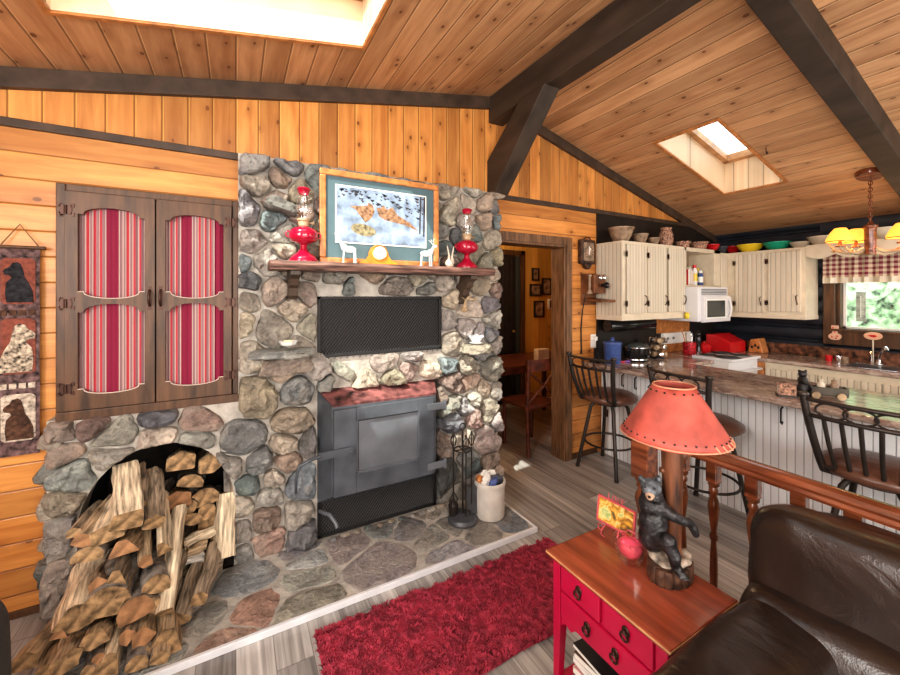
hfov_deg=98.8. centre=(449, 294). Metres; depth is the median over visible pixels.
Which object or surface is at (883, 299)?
leafy bush
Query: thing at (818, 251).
lampshade
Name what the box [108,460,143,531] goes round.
log
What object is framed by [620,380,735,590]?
lamp
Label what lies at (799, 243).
bowl
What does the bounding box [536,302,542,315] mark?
photo
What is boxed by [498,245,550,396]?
wall
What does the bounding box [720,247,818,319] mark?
upper cabinet
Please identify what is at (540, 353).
box
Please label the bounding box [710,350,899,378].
countertop
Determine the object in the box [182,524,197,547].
log
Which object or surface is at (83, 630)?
log
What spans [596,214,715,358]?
wall
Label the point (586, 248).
wall clock
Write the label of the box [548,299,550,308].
picture
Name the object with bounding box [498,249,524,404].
door
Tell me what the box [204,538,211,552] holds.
log
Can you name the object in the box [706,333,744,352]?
bread box
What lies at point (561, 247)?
door frame
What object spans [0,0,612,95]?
ceiling
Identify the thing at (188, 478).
log
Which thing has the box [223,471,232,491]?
log
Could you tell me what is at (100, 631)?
log
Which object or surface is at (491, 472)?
crumpled paper
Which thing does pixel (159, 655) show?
log
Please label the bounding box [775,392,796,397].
tray
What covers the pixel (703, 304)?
microwave
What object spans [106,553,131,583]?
log
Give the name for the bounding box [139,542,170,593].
log
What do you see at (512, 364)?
dining table
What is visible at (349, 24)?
skylight
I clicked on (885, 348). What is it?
faucet
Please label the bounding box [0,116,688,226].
trim
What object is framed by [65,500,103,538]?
log
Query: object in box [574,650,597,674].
book
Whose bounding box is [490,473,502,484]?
crumpled paper
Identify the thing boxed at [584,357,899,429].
countertop
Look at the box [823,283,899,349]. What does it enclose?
window
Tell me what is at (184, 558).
log
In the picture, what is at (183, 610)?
log
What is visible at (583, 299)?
shelf
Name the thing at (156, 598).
log
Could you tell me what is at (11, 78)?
beam
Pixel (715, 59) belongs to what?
ceiling
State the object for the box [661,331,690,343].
control panel
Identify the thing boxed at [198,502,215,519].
log
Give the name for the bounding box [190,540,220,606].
log
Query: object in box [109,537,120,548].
log
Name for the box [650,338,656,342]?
spice jar
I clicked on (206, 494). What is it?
log
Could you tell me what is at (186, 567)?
log
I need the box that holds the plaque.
[828,325,841,339]
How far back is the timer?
3.92 m
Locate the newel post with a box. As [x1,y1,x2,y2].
[631,439,657,539]
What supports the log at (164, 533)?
on the log at (155, 578)
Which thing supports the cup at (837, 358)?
on the base cabinet at (783, 360)
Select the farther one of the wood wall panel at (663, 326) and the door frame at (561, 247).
the wood wall panel at (663, 326)
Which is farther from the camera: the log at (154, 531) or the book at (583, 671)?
the log at (154, 531)
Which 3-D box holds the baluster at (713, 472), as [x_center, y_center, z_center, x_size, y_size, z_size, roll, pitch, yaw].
[1.051,1.097,1.538,0.042,0.865,0.042,0,0,-29]
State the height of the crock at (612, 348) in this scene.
0.240 m
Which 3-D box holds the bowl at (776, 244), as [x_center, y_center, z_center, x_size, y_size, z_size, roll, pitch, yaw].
[3.456,-0.514,4.079,0.247,0.082,0.247,0,0,-29]
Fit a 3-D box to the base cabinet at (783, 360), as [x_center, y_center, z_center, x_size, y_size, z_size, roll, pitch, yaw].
[4.023,1.025,2.790,0.578,1.010,4.180,0,0,-29]
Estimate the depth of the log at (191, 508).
2.06 m
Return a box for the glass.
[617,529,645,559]
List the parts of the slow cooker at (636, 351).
lid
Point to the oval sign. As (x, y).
(872, 336)
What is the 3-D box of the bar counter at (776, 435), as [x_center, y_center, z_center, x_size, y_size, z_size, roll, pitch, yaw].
[2.442,1.080,2.318,0.800,0.900,3.487,0,0,-29]
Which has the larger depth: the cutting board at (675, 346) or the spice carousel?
the cutting board at (675, 346)
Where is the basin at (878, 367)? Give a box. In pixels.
[845,363,899,370]
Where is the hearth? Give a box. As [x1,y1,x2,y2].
[62,499,537,674]
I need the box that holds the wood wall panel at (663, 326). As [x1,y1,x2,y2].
[656,319,689,332]
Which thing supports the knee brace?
attached to the wall at (450, 146)
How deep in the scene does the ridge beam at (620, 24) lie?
2.27 m
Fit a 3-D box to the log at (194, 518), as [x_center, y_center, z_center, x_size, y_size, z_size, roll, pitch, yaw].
[-1.446,1.243,2.185,0.095,0.190,0.390,0,0,-30]
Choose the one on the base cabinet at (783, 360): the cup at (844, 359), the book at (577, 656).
the cup at (844, 359)
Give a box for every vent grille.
[317,296,440,358]
[317,474,434,538]
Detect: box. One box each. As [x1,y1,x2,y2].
[534,348,548,359]
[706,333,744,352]
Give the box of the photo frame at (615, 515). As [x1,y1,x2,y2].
[596,493,636,544]
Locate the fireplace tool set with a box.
[448,423,477,528]
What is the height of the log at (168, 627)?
0.127 m
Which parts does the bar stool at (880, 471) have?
post, rail, leg, rail, leg, rail, seat, swivel plate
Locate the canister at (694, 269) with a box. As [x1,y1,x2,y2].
[692,265,696,284]
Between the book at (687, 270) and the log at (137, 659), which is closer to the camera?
the log at (137, 659)
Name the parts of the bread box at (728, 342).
lid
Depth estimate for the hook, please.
2.78 m
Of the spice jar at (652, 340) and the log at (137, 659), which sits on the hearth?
the log at (137, 659)
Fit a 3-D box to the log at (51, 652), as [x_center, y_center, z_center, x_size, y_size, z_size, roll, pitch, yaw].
[-1.608,1.442,1.585,0.063,0.115,0.363,0,0,-34]
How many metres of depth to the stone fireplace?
2.23 m
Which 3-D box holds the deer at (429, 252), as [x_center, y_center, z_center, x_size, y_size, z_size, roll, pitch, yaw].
[-0.144,-0.278,2.527,0.137,0.184,0.048,0,0,-29]
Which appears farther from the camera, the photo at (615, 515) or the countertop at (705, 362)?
the countertop at (705, 362)
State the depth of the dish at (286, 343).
2.14 m
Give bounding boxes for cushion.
[739,582,899,674]
[747,504,899,651]
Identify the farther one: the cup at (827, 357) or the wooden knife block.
the wooden knife block
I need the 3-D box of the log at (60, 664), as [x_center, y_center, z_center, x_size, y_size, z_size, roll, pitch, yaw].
[-1.560,1.430,1.597,0.086,0.147,0.366,0,0,-36]
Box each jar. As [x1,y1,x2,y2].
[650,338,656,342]
[651,352,657,356]
[659,345,666,349]
[697,270,702,284]
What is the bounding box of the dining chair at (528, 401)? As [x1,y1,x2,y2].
[501,358,550,457]
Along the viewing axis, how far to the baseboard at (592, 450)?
3.68 m
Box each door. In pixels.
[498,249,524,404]
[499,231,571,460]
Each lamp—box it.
[285,187,321,260]
[455,208,478,267]
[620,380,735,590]
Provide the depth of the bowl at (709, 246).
4.31 m
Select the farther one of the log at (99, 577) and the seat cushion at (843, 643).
the log at (99, 577)
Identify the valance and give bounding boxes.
[823,251,899,282]
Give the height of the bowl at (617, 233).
0.140 m
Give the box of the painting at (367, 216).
[337,185,424,246]
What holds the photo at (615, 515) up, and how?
on the photo frame at (615, 515)
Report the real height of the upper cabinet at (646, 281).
0.730 m
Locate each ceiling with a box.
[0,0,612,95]
[542,0,899,235]
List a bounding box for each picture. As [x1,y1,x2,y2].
[319,168,438,265]
[530,284,541,295]
[532,268,539,280]
[534,301,544,316]
[542,278,550,294]
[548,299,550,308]
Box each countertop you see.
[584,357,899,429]
[650,354,713,366]
[667,350,709,356]
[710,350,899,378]
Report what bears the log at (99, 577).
on the log at (66, 615)
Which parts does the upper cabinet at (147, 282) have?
shutter door, fabric panel, pull handle, pull handle, shutter door, fabric panel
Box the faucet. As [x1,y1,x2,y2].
[870,346,889,364]
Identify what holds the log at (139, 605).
on the log at (156, 598)
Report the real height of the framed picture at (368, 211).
0.556 m
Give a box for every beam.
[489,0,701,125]
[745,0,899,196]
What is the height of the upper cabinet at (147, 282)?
1.120 m
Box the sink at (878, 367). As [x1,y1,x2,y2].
[839,362,899,372]
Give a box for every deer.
[334,231,355,262]
[419,239,436,265]
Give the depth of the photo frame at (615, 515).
1.48 m
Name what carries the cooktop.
in the range at (722, 359)
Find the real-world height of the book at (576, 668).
0.011 m
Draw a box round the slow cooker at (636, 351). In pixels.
[622,339,650,361]
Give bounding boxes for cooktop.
[692,352,760,362]
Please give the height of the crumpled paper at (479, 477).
0.071 m
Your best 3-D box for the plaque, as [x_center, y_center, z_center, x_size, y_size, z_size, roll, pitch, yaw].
[3.774,0.370,3.786,0.014,0.145,0.096,0,0,-29]
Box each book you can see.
[573,638,618,674]
[573,655,588,674]
[573,656,590,674]
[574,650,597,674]
[574,666,583,674]
[686,267,690,284]
[686,269,688,284]
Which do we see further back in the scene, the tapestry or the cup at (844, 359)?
the cup at (844, 359)
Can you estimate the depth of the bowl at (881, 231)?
3.35 m
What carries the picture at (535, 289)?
attached to the wall at (537, 329)
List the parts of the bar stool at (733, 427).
post, rail, leg, post, seat, leg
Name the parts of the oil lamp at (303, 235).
burner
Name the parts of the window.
sash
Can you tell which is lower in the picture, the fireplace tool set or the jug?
the fireplace tool set
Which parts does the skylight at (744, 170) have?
sash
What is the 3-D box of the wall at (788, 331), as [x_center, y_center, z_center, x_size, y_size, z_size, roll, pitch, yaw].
[4.617,0.350,2.525,0.196,2.360,5.540,0,0,-29]
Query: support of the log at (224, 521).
on the stone fireplace
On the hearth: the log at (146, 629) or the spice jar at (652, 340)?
the log at (146, 629)
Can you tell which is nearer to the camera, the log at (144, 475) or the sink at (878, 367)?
the log at (144, 475)
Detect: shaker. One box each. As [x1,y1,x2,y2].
[817,379,825,386]
[830,380,838,388]
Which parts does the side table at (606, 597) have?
leg, bail pull, drawer, bail pull, drawer, bail pull, bail pull, drawer, leg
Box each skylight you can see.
[35,0,391,49]
[653,118,787,195]
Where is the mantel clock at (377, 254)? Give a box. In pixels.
[359,245,396,264]
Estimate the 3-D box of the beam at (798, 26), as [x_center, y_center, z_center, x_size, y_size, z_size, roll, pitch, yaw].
[2.703,-1.096,2.487,3.260,1.047,0.130,0,0,-29]
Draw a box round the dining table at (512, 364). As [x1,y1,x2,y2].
[498,351,550,409]
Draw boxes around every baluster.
[681,458,689,548]
[706,462,721,587]
[744,476,761,583]
[790,492,809,508]
[843,511,865,522]
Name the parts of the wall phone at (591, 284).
hanging cord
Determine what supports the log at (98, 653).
on the hearth
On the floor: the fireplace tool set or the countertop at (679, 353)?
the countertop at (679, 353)
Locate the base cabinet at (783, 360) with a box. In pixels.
[710,340,899,394]
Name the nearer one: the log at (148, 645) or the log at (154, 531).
the log at (148, 645)
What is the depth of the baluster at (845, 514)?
1.18 m
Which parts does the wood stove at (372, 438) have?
damper handle, plate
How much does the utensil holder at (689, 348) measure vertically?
0.134 m
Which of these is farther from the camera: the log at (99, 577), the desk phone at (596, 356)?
the desk phone at (596, 356)
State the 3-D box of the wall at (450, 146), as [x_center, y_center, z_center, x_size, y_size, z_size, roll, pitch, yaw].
[0.105,-0.070,3.111,7.600,3.200,0.140,0,0,-29]
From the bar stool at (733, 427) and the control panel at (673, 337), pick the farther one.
the control panel at (673, 337)
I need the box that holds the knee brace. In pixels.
[487,84,558,195]
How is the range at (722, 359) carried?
on the floor
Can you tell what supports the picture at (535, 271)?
attached to the wall at (537, 329)
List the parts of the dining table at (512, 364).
leg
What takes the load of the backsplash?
attached to the wall at (788, 331)
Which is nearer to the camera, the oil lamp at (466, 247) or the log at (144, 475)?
the log at (144, 475)
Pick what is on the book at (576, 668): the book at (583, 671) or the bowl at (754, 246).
the book at (583, 671)
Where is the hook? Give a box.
[461,294,476,311]
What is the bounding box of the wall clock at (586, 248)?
[578,237,594,268]
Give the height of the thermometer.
0.290 m
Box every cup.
[825,355,832,360]
[835,356,842,361]
[840,356,848,362]
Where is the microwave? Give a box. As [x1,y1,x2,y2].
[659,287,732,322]
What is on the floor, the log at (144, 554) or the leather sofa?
the leather sofa
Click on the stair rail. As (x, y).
(877, 511)
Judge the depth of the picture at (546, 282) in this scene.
5.74 m
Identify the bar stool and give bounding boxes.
[566,351,637,482]
[646,364,748,532]
[797,391,899,514]
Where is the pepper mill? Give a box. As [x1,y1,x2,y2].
[695,330,701,353]
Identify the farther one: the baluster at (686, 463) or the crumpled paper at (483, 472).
the crumpled paper at (483, 472)
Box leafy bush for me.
[847,282,899,328]
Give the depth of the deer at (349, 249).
2.26 m
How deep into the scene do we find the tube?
3.74 m
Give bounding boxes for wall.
[0,89,677,611]
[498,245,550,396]
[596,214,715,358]
[714,213,899,353]
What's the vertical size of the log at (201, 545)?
0.067 m
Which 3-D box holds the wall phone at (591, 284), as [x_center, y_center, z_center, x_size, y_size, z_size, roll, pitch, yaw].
[1.376,0.175,3.598,0.268,0.760,0.240,0,0,-29]
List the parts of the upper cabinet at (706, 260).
panel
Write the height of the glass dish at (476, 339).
0.059 m
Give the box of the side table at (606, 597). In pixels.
[546,525,738,674]
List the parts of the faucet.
spout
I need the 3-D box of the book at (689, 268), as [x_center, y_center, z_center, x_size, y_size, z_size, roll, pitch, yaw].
[2.463,-0.201,4.094,0.018,0.190,0.166,0,0,-29]
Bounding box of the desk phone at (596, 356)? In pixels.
[589,348,603,363]
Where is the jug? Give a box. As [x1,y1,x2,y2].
[659,227,673,244]
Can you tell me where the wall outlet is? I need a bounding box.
[591,334,597,347]
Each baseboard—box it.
[8,604,39,620]
[572,447,596,458]
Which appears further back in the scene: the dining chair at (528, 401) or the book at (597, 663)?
the dining chair at (528, 401)
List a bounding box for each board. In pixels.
[659,341,693,351]
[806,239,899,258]
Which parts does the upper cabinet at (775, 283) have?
narrow door, door, door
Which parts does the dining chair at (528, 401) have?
leg, seat, leg, leg, rail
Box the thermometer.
[856,292,865,321]
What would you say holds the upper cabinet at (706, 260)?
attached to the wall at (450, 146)
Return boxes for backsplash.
[744,340,899,365]
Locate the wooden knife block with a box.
[748,338,768,352]
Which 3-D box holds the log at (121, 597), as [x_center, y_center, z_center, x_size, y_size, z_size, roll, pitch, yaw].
[-1.432,1.267,1.732,0.051,0.103,0.347,0,0,-28]
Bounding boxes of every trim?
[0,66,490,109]
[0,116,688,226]
[537,125,716,242]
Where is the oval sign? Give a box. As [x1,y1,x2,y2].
[864,332,882,363]
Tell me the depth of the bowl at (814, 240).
3.74 m
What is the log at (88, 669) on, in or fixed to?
on the hearth
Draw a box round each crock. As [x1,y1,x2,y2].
[474,473,505,522]
[603,337,621,363]
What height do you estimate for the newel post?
0.869 m
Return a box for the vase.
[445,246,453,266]
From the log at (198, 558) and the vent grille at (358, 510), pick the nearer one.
the log at (198, 558)
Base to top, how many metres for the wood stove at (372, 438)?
0.749 m
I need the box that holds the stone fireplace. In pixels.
[32,152,505,623]
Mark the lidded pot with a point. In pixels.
(705, 347)
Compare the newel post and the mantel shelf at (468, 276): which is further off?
the mantel shelf at (468, 276)
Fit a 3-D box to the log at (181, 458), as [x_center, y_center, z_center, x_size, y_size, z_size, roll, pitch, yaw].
[-1.540,0.931,2.210,0.136,0.186,0.384,0,0,-34]
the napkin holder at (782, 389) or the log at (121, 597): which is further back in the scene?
the napkin holder at (782, 389)
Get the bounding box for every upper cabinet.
[55,183,237,421]
[596,240,686,320]
[685,247,719,286]
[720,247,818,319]
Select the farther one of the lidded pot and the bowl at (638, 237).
the lidded pot
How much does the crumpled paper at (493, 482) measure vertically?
0.081 m
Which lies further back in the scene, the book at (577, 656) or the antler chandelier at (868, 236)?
the antler chandelier at (868, 236)
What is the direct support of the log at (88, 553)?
on the log at (66, 615)
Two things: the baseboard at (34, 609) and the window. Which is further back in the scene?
the window
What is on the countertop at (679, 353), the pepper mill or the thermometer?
the pepper mill
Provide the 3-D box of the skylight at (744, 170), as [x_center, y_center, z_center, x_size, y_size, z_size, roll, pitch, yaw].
[2.328,-1.306,3.308,1.120,0.654,0.510,0,0,-29]
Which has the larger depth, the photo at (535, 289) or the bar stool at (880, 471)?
the photo at (535, 289)
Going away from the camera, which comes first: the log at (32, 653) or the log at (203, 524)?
the log at (32, 653)
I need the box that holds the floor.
[10,397,748,674]
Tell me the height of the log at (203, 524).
0.127 m
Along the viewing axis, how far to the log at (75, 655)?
1.47 m
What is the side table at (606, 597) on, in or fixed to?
on the floor
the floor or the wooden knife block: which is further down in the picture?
the floor
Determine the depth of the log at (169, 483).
2.24 m
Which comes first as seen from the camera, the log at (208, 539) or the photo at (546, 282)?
the log at (208, 539)
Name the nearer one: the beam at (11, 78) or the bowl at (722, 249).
the beam at (11, 78)
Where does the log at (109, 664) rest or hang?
on the hearth
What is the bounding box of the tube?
[603,319,656,331]
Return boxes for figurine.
[796,370,848,400]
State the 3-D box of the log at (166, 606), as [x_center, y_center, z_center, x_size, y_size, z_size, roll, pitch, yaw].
[-1.300,1.223,1.810,0.069,0.315,0.408,0,0,-27]
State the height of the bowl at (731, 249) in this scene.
0.074 m
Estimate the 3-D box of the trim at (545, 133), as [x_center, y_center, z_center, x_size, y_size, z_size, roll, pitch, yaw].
[1.868,-1.119,3.993,3.260,0.964,0.034,0,0,-29]
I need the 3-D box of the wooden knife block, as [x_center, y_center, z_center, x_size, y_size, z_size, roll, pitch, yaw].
[3.391,0.550,4.247,0.151,0.158,0.138,0,0,-29]
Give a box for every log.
[11,618,56,673]
[35,639,60,674]
[48,634,79,674]
[49,630,70,640]
[51,549,109,633]
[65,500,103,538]
[67,634,84,661]
[70,494,111,547]
[70,539,116,563]
[71,618,98,637]
[79,547,142,619]
[79,616,114,650]
[80,650,95,674]
[88,559,107,594]
[89,496,126,546]
[91,627,124,674]
[91,643,104,665]
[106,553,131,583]
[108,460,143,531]
[108,527,143,559]
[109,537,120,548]
[115,566,139,602]
[116,568,155,627]
[119,619,138,645]
[124,639,149,673]
[132,613,155,648]
[137,526,152,567]
[139,461,148,505]
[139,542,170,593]
[141,466,165,529]
[145,639,151,653]
[147,643,170,664]
[149,593,160,613]
[150,593,181,653]
[152,528,156,545]
[154,548,188,613]
[155,504,187,615]
[157,490,172,556]
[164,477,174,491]
[166,447,195,471]
[167,487,191,509]
[170,474,205,514]
[175,468,203,487]
[175,562,202,624]
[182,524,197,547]
[182,559,223,581]
[183,524,215,549]
[185,508,201,525]
[185,551,204,565]
[186,539,207,556]
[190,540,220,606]
[192,482,218,507]
[196,449,221,473]
[198,485,223,529]
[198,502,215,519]
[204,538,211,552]
[213,492,235,558]
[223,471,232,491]
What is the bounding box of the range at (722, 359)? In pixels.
[692,351,762,373]
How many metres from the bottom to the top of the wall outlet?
0.130 m
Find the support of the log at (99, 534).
on the log at (88, 553)
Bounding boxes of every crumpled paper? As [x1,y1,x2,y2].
[477,474,482,483]
[480,470,488,476]
[481,472,490,485]
[488,469,495,475]
[488,476,497,485]
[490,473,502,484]
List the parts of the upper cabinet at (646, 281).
door, door, door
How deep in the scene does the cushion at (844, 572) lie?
1.04 m
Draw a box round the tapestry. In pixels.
[0,224,45,457]
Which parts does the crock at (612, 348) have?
lid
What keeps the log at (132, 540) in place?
on the log at (122, 568)
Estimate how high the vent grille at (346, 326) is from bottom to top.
0.394 m
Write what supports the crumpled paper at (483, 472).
in the stoneware crock at (490, 499)
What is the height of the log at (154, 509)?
0.177 m
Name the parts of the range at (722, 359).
burner, burner, burner, burner, oven handle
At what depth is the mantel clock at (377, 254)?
2.34 m
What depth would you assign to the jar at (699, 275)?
4.19 m
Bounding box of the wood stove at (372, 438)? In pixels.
[295,379,446,528]
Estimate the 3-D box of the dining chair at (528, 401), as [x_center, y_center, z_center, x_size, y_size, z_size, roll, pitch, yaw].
[0.812,1.072,3.897,0.420,0.914,0.450,0,0,-29]
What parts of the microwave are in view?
door, handle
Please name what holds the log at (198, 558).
on the log at (183, 610)
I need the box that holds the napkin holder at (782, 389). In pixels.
[775,382,796,397]
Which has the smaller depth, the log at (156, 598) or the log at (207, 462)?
the log at (156, 598)
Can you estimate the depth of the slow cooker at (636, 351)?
3.61 m
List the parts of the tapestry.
dog panel, dog panel, dog panel, hanging cord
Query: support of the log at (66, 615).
on the log at (61, 634)
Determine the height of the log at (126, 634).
0.152 m
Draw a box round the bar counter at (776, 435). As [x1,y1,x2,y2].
[584,357,899,533]
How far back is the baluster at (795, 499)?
1.29 m
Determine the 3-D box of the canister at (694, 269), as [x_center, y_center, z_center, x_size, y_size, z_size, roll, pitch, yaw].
[2.622,-0.215,4.140,0.054,0.218,0.054,0,0,-29]
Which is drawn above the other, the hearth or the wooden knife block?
the wooden knife block
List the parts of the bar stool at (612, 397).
post, leg, rail, rail, leg, seat, post, leg, leg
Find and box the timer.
[684,312,689,318]
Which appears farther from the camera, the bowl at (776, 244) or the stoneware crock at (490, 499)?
the bowl at (776, 244)
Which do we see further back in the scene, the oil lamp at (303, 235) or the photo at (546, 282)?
the photo at (546, 282)
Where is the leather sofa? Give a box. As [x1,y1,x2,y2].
[649,504,899,674]
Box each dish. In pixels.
[278,340,297,346]
[469,334,483,343]
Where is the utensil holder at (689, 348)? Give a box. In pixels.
[683,341,695,355]
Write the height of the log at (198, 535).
0.075 m
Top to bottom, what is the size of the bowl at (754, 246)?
0.084 m
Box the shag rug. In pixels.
[312,537,566,674]
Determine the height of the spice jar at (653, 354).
0.052 m
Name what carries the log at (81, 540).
on the log at (88, 553)
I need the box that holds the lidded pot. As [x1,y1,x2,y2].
[701,341,710,352]
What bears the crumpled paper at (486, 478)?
in the stoneware crock at (490, 499)
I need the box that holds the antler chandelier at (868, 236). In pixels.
[824,167,899,254]
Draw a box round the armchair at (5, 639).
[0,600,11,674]
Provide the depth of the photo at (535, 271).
5.64 m
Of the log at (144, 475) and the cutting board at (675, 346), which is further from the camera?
the cutting board at (675, 346)
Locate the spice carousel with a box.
[649,334,667,358]
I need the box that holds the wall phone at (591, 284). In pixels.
[580,273,614,353]
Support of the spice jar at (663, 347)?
on the spice carousel
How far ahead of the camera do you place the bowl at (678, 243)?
4.04 m
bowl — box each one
[608,226,634,240]
[632,233,648,242]
[648,237,660,243]
[675,241,691,246]
[690,241,708,248]
[706,244,719,249]
[717,246,727,252]
[727,246,738,252]
[736,243,763,251]
[762,241,792,249]
[789,241,809,247]
[806,235,827,244]
[877,226,892,238]
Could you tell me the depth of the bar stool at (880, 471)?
1.89 m
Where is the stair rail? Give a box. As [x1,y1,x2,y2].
[691,453,899,530]
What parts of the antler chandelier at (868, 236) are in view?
lamp shade, antler arm, lamp shade, antler arm, chain, antler arm, lamp shade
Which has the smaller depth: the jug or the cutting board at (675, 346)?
the jug
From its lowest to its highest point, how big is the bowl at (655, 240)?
0.078 m
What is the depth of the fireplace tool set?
2.54 m
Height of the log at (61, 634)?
0.172 m
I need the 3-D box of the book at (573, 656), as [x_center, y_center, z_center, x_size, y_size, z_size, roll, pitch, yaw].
[0.578,1.283,1.350,0.232,0.009,0.170,0,0,-29]
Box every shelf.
[267,259,495,303]
[564,663,574,674]
[582,298,614,301]
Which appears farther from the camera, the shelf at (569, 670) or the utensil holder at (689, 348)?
the utensil holder at (689, 348)
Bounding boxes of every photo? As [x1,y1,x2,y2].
[532,286,539,294]
[534,270,537,278]
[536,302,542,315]
[544,280,549,293]
[598,497,633,536]
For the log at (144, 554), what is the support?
on the log at (155, 578)
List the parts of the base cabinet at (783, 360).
panel, beadboard door, beadboard door, beadboard door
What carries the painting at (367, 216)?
attached to the framed picture at (368, 211)
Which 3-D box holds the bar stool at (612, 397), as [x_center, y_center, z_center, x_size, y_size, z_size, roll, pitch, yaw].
[1.365,1.014,3.388,0.561,1.027,0.490,0,0,-35]
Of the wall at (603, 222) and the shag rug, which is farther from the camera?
the wall at (603, 222)
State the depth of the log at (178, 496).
2.02 m
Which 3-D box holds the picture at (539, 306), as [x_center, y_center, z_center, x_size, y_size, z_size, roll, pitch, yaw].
[1.310,0.207,5.675,0.193,0.239,0.021,0,0,-29]
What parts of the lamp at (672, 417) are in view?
log post, lamp shade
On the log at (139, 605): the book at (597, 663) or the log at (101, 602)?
the log at (101, 602)

